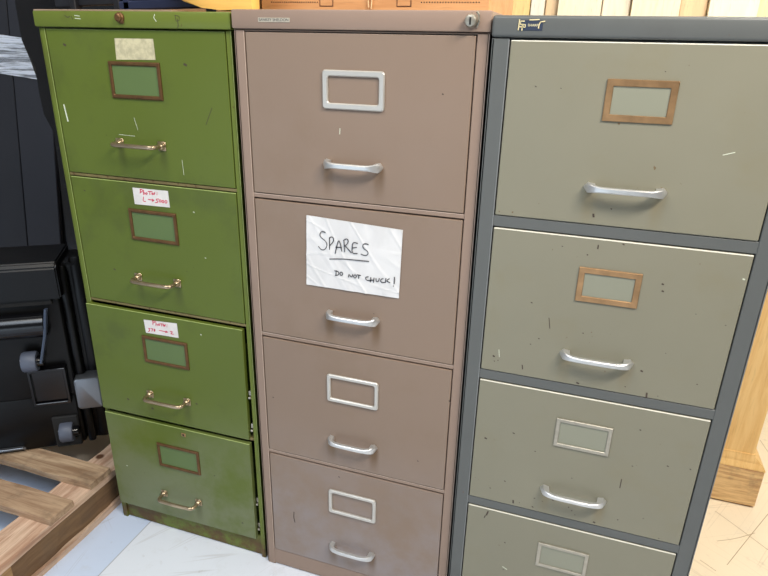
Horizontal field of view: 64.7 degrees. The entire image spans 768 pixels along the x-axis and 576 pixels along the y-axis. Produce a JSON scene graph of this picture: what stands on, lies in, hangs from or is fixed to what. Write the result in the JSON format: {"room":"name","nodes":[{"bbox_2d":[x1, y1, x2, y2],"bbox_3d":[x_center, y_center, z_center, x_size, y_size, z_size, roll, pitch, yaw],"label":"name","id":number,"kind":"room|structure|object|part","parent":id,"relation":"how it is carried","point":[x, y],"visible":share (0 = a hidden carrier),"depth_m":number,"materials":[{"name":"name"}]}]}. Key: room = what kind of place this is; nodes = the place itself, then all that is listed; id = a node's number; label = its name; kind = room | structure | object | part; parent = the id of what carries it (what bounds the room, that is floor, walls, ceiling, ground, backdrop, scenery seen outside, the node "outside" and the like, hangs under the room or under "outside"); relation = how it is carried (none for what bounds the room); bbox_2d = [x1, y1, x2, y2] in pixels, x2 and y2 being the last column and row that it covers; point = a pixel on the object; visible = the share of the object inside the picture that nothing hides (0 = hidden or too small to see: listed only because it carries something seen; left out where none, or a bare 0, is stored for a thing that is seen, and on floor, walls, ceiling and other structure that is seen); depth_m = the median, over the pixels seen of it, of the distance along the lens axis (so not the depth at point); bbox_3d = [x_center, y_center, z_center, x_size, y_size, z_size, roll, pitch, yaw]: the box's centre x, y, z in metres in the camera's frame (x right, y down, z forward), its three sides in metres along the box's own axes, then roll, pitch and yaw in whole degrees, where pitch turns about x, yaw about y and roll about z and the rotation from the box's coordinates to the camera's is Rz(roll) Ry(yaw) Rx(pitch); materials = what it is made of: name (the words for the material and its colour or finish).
{"room":"storage room","nodes":[
{"label":"storage room","id":0,"kind":"room"},
{"bbox_2d":[0,411,767,575],"bbox_3d":[-0.453,1.063,0.750,5.400,0.060,5.500,8,23,17],"label":"floor","id":1,"kind":"structure","parent":0,"point":[733,539],"depth_m":1.62,"materials":[{"name":"white tile"}]},
{"bbox_2d":[0,444,121,575],"bbox_3d":[-1.210,0.440,1.997,1.054,0.141,1.209,8,23,17],"label":"pallet","id":2,"kind":"object","parent":1,"relation":"on","point":[49,525],"visible":0.16,"depth_m":1.59,"materials":[{"name":"brown wood"}]},
{"bbox_2d":[0,0,66,246],"bbox_3d":[-1.363,-0.573,2.324,0.795,1.484,0.397,5,22,9],"label":"cabinet","id":3,"kind":"object","parent":2,"relation":"on","point":[31,206],"visible":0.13,"depth_m":2.15,"materials":[{"name":"metal"}]},
{"bbox_3d":[-1.500,-0.538,2.179,0.431,1.410,0.019,11,21,7],"label":"door","id":4,"kind":"part","parent":3,"relation":"part of","materials":[{"name":"grey laminate"}]},
{"bbox_2d":[0,244,108,452],"bbox_3d":[-1.086,0.192,1.666,0.590,0.567,0.207,-5,23,-15],"label":"equipment case","id":5,"kind":"object","parent":2,"relation":"on","point":[50,393],"visible":0.85,"depth_m":1.67,"materials":[{"name":"black plastic"}]},
{"bbox_2d":[0,244,67,302],"bbox_3d":[-1.121,-0.029,1.587,0.518,0.101,0.169,-5,23,-15],"label":"lid","id":6,"kind":"object","parent":5,"relation":"attached to","point":[36,273],"depth_m":1.57,"materials":[{"name":"black plastic"}]},
{"bbox_3d":[-0.899,0.126,1.600,0.039,0.149,0.040,-5,23,-15],"label":"arm","id":7,"kind":"part","parent":5,"relation":"part of","materials":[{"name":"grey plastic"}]},
{"bbox_3d":[-0.928,0.272,1.685,0.096,0.112,0.024,-5,23,-15],"label":"recess frame","id":8,"kind":"part","parent":5,"relation":"part of","materials":[{"name":"black plastic"}]},
{"bbox_2d":[15,0,113,249],"bbox_3d":[-0.791,-0.298,1.766,0.347,1.419,0.125,8,23,17],"label":"case","id":9,"kind":"object","parent":2,"relation":"on","point":[30,33],"visible":0.2,"depth_m":1.63,"materials":[{"name":"black plastic"}]},
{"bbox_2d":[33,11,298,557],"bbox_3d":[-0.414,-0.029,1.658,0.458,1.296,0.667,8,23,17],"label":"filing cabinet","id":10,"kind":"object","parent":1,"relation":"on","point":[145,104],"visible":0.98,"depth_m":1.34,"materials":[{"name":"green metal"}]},
{"bbox_2d":[33,9,188,11],"bbox_3d":[-0.531,-0.587,1.296,0.340,0.004,0.210,8,23,17],"label":"cardboard sheet","id":11,"kind":"object","parent":10,"relation":"on","point":[33,9],"visible":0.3,"depth_m":1.21,"materials":[{"name":"brown cardboard"}]},
{"bbox_2d":[55,0,215,11],"bbox_3d":[-0.528,-0.658,1.256,0.411,0.165,0.034,8,23,17],"label":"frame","id":12,"kind":"object","parent":11,"relation":"on","point":[74,4],"visible":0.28,"depth_m":1.26,"materials":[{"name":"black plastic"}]},
{"bbox_3d":[-0.511,-0.292,1.244,0.124,0.019,0.036,8,23,17],"label":"handle","id":13,"kind":"part","parent":10,"relation":"part of","materials":[{"name":"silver metal"}]},
{"bbox_3d":[-0.406,-0.462,1.477,0.420,0.292,0.560,8,23,17],"label":"drawer","id":14,"kind":"part","parent":10,"relation":"part of","materials":[{"name":"green metal"}]},
{"bbox_3d":[-0.517,-0.012,1.355,0.124,0.019,0.036,8,23,17],"label":"handle","id":15,"kind":"part","parent":10,"relation":"part of","materials":[{"name":"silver metal"}]},
{"bbox_3d":[-0.412,-0.181,1.588,0.420,0.292,0.560,8,23,17],"label":"drawer","id":16,"kind":"part","parent":10,"relation":"part of","materials":[{"name":"green metal"}]},
{"bbox_3d":[-0.395,-0.624,1.440,0.458,0.030,0.629,8,23,17],"label":"lid","id":17,"kind":"part","parent":10,"relation":"part of","materials":[{"name":"green metal"}]},
{"bbox_3d":[-0.530,0.274,1.462,0.124,0.019,0.036,8,23,15],"label":"handle","id":18,"kind":"part","parent":10,"relation":"part of","materials":[{"name":"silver metal"}]},
{"bbox_3d":[-0.436,0.103,1.699,0.420,0.292,0.560,8,23,15],"label":"drawer","id":19,"kind":"part","parent":10,"relation":"part of","materials":[{"name":"green metal"}]},
{"bbox_3d":[-0.536,0.555,1.572,0.124,0.019,0.036,8,23,16],"label":"handle","id":20,"kind":"part","parent":10,"relation":"part of","materials":[{"name":"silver metal"}]},
{"bbox_3d":[-0.438,0.385,1.808,0.420,0.292,0.560,8,23,16],"label":"drawer","id":21,"kind":"part","parent":10,"relation":"part of","materials":[{"name":"green metal"}]},
{"bbox_2d":[165,0,261,11],"bbox_3d":[-0.419,-0.748,1.481,0.340,0.170,0.220,8,23,17],"label":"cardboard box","id":22,"kind":"object","parent":10,"relation":"on","point":[260,1],"visible":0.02,"depth_m":1.40,"materials":[{"name":"brown cardboard"}]},
{"bbox_2d":[182,0,259,10],"bbox_3d":[-0.352,-0.614,1.152,0.238,0.159,0.030,8,23,17],"label":"board","id":23,"kind":"object","parent":10,"relation":"on","point":[226,5],"visible":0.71,"depth_m":1.15,"materials":[{"name":"orange wood"}]},
{"bbox_2d":[231,9,502,575],"bbox_3d":[0.031,0.033,1.523,0.469,1.301,0.647,8,23,17],"label":"filing cabinet","id":24,"kind":"object","parent":1,"relation":"on","point":[363,131],"visible":1,"depth_m":1.19,"materials":[{"name":"beige metal"}]},
{"bbox_3d":[-0.080,0.632,1.445,0.117,0.017,0.025,8,23,17],"label":"handle","id":25,"kind":"part","parent":24,"relation":"part of","materials":[{"name":"metal"}]},
{"bbox_3d":[-0.074,0.347,1.331,0.117,0.017,0.025,8,23,17],"label":"handle","id":26,"kind":"part","parent":24,"relation":"part of","materials":[{"name":"metal"}]},
{"bbox_3d":[-0.067,0.063,1.218,0.117,0.017,0.025,8,23,17],"label":"handle","id":27,"kind":"part","parent":24,"relation":"part of","materials":[{"name":"metal"}]},
{"bbox_3d":[-0.061,-0.222,1.104,0.117,0.017,0.025,8,23,17],"label":"handle","id":28,"kind":"part","parent":24,"relation":"part of","materials":[{"name":"metal"}]},
{"bbox_3d":[0.015,0.459,1.674,0.421,0.293,0.560,8,23,17],"label":"drawer","id":29,"kind":"part","parent":24,"relation":"part of","materials":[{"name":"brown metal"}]},
{"bbox_3d":[0.023,0.175,1.560,0.424,0.293,0.560,8,23,17],"label":"drawer","id":30,"kind":"part","parent":24,"relation":"part of","materials":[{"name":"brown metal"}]},
{"bbox_3d":[0.028,-0.110,1.447,0.421,0.293,0.560,8,23,17],"label":"drawer","id":31,"kind":"part","parent":24,"relation":"part of","materials":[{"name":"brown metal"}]},
{"bbox_3d":[0.035,-0.394,1.334,0.421,0.293,0.560,8,23,17],"label":"drawer","id":32,"kind":"part","parent":24,"relation":"part of","materials":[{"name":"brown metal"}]},
{"bbox_3d":[0.048,-0.559,1.297,0.469,0.032,0.627,8,23,17],"label":"lid","id":33,"kind":"part","parent":24,"relation":"part of","materials":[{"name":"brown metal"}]},
{"bbox_2d":[262,0,512,14],"bbox_3d":[0.021,-0.688,1.250,0.464,0.240,0.306,8,23,17],"label":"wooden box","id":34,"kind":"object","parent":24,"relation":"on","point":[505,7],"visible":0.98,"depth_m":1.16,"materials":[{"name":"brown wood"}]},
{"bbox_2d":[512,0,530,14],"bbox_3d":[0.546,-0.812,2.595,0.077,2.098,0.132,8,23,17],"label":"board","id":35,"kind":"object","parent":1,"relation":"on","point":[520,7],"visible":0.02,"depth_m":2.47,"materials":[{"name":"wood"}]},
{"bbox_2d":[530,0,544,14],"bbox_3d":[0.608,-0.799,2.566,0.053,2.098,0.132,8,23,17],"label":"board","id":36,"kind":"object","parent":1,"relation":"on","point":[537,6],"visible":0.02,"depth_m":2.44,"materials":[{"name":"white wood"}]},
{"bbox_2d":[545,0,558,14],"bbox_3d":[0.667,-0.802,2.577,0.048,2.098,0.132,8,23,17],"label":"board","id":37,"kind":"object","parent":1,"relation":"on","point":[551,7],"visible":0.02,"depth_m":2.45,"materials":[{"name":"beige wood"}]},
{"bbox_2d":[557,0,601,15],"bbox_3d":[0.761,-0.776,2.519,0.165,2.098,0.132,8,23,17],"label":"board","id":38,"kind":"object","parent":1,"relation":"on","point":[565,7],"visible":0.02,"depth_m":2.39,"materials":[{"name":"beige wood"}]},
{"bbox_2d":[449,15,767,575],"bbox_3d":[0.473,0.105,1.378,0.468,1.294,0.648,8,23,17],"label":"filing cabinet","id":39,"kind":"object","parent":1,"relation":"on","point":[620,282],"visible":1,"depth_m":1.03,"materials":[{"name":"grey metal"}]},
{"bbox_3d":[0.458,0.520,1.525,0.406,0.281,0.560,8,23,17],"label":"drawer","id":40,"kind":"part","parent":39,"relation":"part of","materials":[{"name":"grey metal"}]},
{"bbox_3d":[0.368,0.411,1.183,0.126,0.015,0.026,8,23,17],"label":"handle","id":41,"kind":"part","parent":39,"relation":"part of","materials":[{"name":"metal"}]},
{"bbox_3d":[0.464,0.238,1.412,0.406,0.281,0.560,8,23,17],"label":"drawer","id":42,"kind":"part","parent":39,"relation":"part of","materials":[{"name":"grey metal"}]},
{"bbox_3d":[0.374,0.129,1.070,0.126,0.015,0.026,8,23,17],"label":"handle","id":43,"kind":"part","parent":39,"relation":"part of","materials":[{"name":"metal"}]},
{"bbox_3d":[0.471,-0.044,1.300,0.406,0.281,0.560,8,23,17],"label":"drawer","id":44,"kind":"part","parent":39,"relation":"part of","materials":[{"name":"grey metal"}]},
{"bbox_3d":[0.381,-0.153,0.958,0.126,0.015,0.026,8,23,17],"label":"handle","id":45,"kind":"part","parent":39,"relation":"part of","materials":[{"name":"metal"}]},
{"bbox_3d":[0.490,-0.484,1.154,0.468,0.032,0.626,8,23,17],"label":"lid","id":46,"kind":"part","parent":39,"relation":"part of","materials":[{"name":"grey metal"}]},
{"bbox_3d":[0.477,-0.326,1.187,0.406,0.281,0.560,8,23,17],"label":"drawer","id":47,"kind":"part","parent":39,"relation":"part of","materials":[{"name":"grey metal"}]},
{"bbox_2d":[601,0,630,15],"bbox_3d":[0.901,-0.768,2.505,0.104,2.098,0.132,8,23,17],"label":"board","id":48,"kind":"object","parent":1,"relation":"on","point":[609,7],"visible":0.02,"depth_m":2.38,"materials":[{"name":"beige wood"}]},
{"bbox_2d":[630,0,680,15],"bbox_3d":[1.026,-0.738,2.438,0.172,2.098,0.132,8,23,17],"label":"board","id":49,"kind":"object","parent":1,"relation":"on","point":[639,7],"visible":0.02,"depth_m":2.31,"materials":[{"name":"beige wood"}]},
{"bbox_2d":[679,0,707,15],"bbox_3d":[1.164,-0.730,2.425,0.093,2.098,0.132,8,23,17],"label":"board","id":50,"kind":"object","parent":1,"relation":"on","point":[687,7],"visible":0.02,"depth_m":2.30,"materials":[{"name":"beige wood"}]},
{"bbox_2d":[707,0,759,16],"bbox_3d":[1.279,-0.701,2.360,0.165,2.098,0.132,8,23,17],"label":"board","id":51,"kind":"object","parent":1,"relation":"on","point":[716,8],"visible":0.02,"depth_m":2.24,"materials":[{"name":"beige wood"}]},
{"bbox_2d":[710,290,767,506],"bbox_3d":[1.061,0.098,1.664,0.140,1.120,0.140,8,23,17],"label":"wooden furniture","id":52,"kind":"object","parent":1,"relation":"on","point":[741,471],"visible":0.58,"depth_m":1.73,"materials":[{"name":"brown wood"}]},
{"bbox_3d":[1.052,0.475,1.815,0.140,0.048,0.140,8,23,17],"label":"moulding","id":53,"kind":"part","parent":52,"relation":"part of","materials":[{"name":"brown wood"}]},
{"bbox_2d":[757,0,767,16],"bbox_3d":[1.439,-0.690,2.340,0.145,2.098,0.132,8,23,17],"label":"board","id":54,"kind":"object","parent":1,"relation":"on","point":[763,6],"visible":0.02,"depth_m":2.23,"materials":[{"name":"beige wood"}]},
{"bbox_2d":[530,0,709,15],"bbox_3d":[0.479,-1.369,2.635,5.400,3.100,0.100,8,23,17],"label":"wall","id":55,"kind":"structure","parent":0,"point":[531,0],"depth_m":2.48,"materials":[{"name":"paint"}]}
]}

